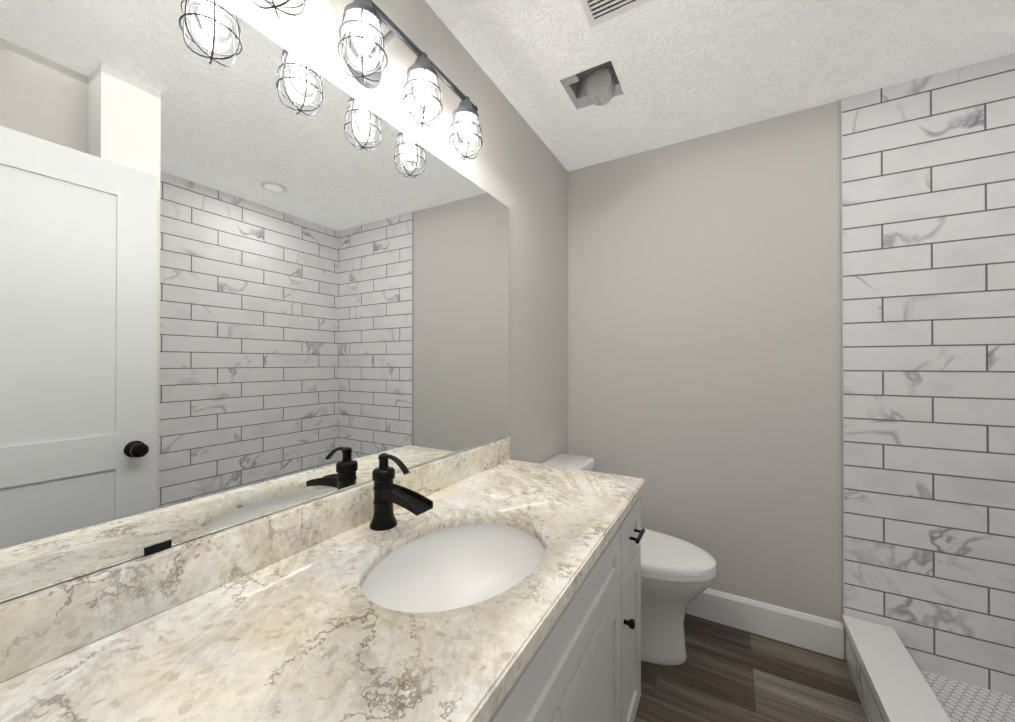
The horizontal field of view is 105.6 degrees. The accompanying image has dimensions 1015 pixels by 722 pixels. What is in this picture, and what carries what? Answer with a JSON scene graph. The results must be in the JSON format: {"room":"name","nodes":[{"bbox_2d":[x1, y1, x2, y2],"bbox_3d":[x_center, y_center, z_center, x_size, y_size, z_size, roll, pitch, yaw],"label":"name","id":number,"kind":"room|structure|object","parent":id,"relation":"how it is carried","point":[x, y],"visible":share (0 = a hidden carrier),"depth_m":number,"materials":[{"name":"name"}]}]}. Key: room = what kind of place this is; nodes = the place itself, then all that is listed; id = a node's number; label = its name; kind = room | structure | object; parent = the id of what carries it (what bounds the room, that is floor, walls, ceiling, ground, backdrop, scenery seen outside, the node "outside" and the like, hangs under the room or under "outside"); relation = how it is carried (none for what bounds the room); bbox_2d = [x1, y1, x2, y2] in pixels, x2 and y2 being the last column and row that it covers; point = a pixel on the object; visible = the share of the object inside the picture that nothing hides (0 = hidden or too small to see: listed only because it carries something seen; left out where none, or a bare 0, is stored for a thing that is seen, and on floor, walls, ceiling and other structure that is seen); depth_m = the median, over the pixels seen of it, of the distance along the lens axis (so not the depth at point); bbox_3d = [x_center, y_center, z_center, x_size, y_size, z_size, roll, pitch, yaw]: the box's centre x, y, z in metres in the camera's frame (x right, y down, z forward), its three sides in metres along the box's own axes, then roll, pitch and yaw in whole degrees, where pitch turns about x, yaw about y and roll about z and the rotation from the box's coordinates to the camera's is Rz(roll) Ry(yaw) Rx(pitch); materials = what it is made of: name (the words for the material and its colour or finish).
{"room":"bathroom","nodes":[
{"label":"bathroom","id":0,"kind":"room"},
{"bbox_2d":[1,0,567,602],"bbox_3d":[-0.282,0.071,1.312,0.120,2.440,2.630,0,0,30],"label":"wall","id":1,"kind":"structure","parent":0,"point":[515,166],"depth_m":1.70,"materials":[{"name":"grey paint"}]},
{"bbox_2d":[0,0,508,602],"bbox_3d":[-0.405,-0.176,0.967,0.008,0.994,1.643,0,0,30],"label":"mirror","id":2,"kind":"object","parent":1,"relation":"attached to","point":[248,272],"visible":1,"depth_m":0.70,"materials":[{"name":"grey mirror"}]},
{"bbox_2d":[0,437,511,680],"bbox_3d":[-0.404,0.369,0.948,0.023,0.095,1.632,0,0,30],"label":"backsplash","id":3,"kind":"structure","parent":1,"relation":"attached to","point":[37,627],"depth_m":0.65,"materials":[{"name":"beige stone"}]},
{"bbox_2d":[253,0,482,159],"bbox_3d":[-0.307,-0.745,0.971,0.178,0.213,0.707,0,0,30],"label":"sconce","id":4,"kind":"object","parent":1,"relation":"attached to","point":[362,47],"visible":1,"depth_m":0.99,"materials":[{"name":"white glass"}]},
{"bbox_2d":[568,100,843,626],"bbox_3d":[1.379,0.074,1.805,2.270,2.440,0.120,0,0,30],"label":"wall","id":5,"kind":"structure","parent":0,"point":[704,349],"depth_m":1.91,"materials":[{"name":"grey paint"}]},
{"bbox_2d":[686,588,843,659],"bbox_3d":[0.910,1.220,1.990,1.266,0.150,0.016,0,0,30],"label":"baseboard","id":6,"kind":"structure","parent":5,"relation":"attached to","point":[808,631],"depth_m":1.80,"materials":[{"name":"white wood"}]},
{"bbox_2d":[840,99,844,614],"bbox_3d":[1.462,-0.022,1.683,0.004,2.250,0.011,0,0,30],"label":"trim","id":7,"kind":"structure","parent":5,"relation":"attached to","point":[842,355],"depth_m":1.68,"materials":[{"name":"white"}]},
{"bbox_2d":[842,53,1014,696],"bbox_3d":[1.846,0.072,1.463,0.880,2.440,0.010,0,0,30],"label":"wall tile","id":8,"kind":"structure","parent":5,"relation":"attached to","point":[928,180],"depth_m":1.54,"materials":[{"name":"tile"}]},
{"bbox_2d":[425,0,1014,170],"bbox_3d":[0.703,-1.177,0.754,2.390,0.050,2.630,0,0,30],"label":"ceiling","id":9,"kind":"structure","parent":0,"point":[685,70],"depth_m":1.44,"materials":[{"name":"white paint"}]},
{"bbox_2d":[560,61,621,108],"bbox_3d":[0.356,-1.208,1.616,0.210,0.160,0.210,0,0,30],"label":"exhaust fan","id":10,"kind":"object","parent":9,"relation":"attached to","point":[597,84],"visible":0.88,"depth_m":1.66,"materials":[{"name":"silver metal"}]},
{"bbox_2d":[579,0,651,26],"bbox_3d":[0.344,-1.147,1.213,0.210,0.006,0.130,0,0,30],"label":"ceiling vent","id":11,"kind":"object","parent":9,"relation":"in","point":[596,12],"visible":1,"depth_m":1.25,"materials":[{"name":"white metal"}]},
{"bbox_2d":[634,614,868,721],"bbox_3d":[0.409,1.309,0.228,2.390,0.050,3.810,0,0,30],"label":"floor","id":12,"kind":"structure","parent":0,"point":[723,673],"depth_m":1.54,"materials":[{"name":"brown wood"}]},
{"bbox_2d":[484,485,644,721],"bbox_3d":[-0.154,0.871,0.802,0.598,0.834,1.600,0,0,30],"label":"bathroom vanity","id":13,"kind":"object","parent":12,"relation":"on","point":[586,667],"depth_m":0.90,"materials":[{"name":"white paint"}]},
{"bbox_2d":[0,461,644,721],"bbox_3d":[-0.164,0.434,0.810,0.575,0.036,1.632,0,0,30],"label":"countertop","id":14,"kind":"structure","parent":13,"relation":"on","point":[284,641],"depth_m":0.57,"materials":[{"name":"beige stone"}]},
{"bbox_2d":[364,453,435,532],"bbox_3d":[-0.268,0.324,0.951,0.171,0.182,0.067,0,0,30],"label":"faucet","id":15,"kind":"object","parent":14,"relation":"on","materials":[{"name":"black metal"}]},
{"bbox_2d":[332,509,559,636],"bbox_3d":[-0.102,0.524,0.854,0.396,0.166,0.504,0,0,30],"label":"sink","id":16,"kind":"object","parent":14,"relation":"in","point":[449,574],"depth_m":0.99,"materials":[{"name":"white ceramic"}]},
{"bbox_2d":[541,454,716,664],"bbox_3d":[0.534,0.905,1.802,0.782,0.777,0.449,0,0,30],"label":"toilet","id":17,"kind":"object","parent":12,"relation":"on","point":[678,575],"visible":0.33,"depth_m":1.64,"materials":[{"name":"white ceramic"}]},
{"bbox_2d":[842,615,950,721],"bbox_3d":[1.151,1.194,0.983,0.161,0.190,1.498,0,0,30],"label":"shower curb","id":18,"kind":"object","parent":12,"relation":"on","point":[890,683],"visible":1,"depth_m":1.37,"materials":[{"name":"stone"}]},
{"bbox_2d":[920,670,1014,721],"bbox_3d":[1.531,1.265,0.772,0.725,0.045,1.490,0,0,30],"label":"pan","id":19,"kind":"object","parent":12,"relation":"on","point":[959,701],"depth_m":1.41,"materials":[{"name":"tile"}]}
]}

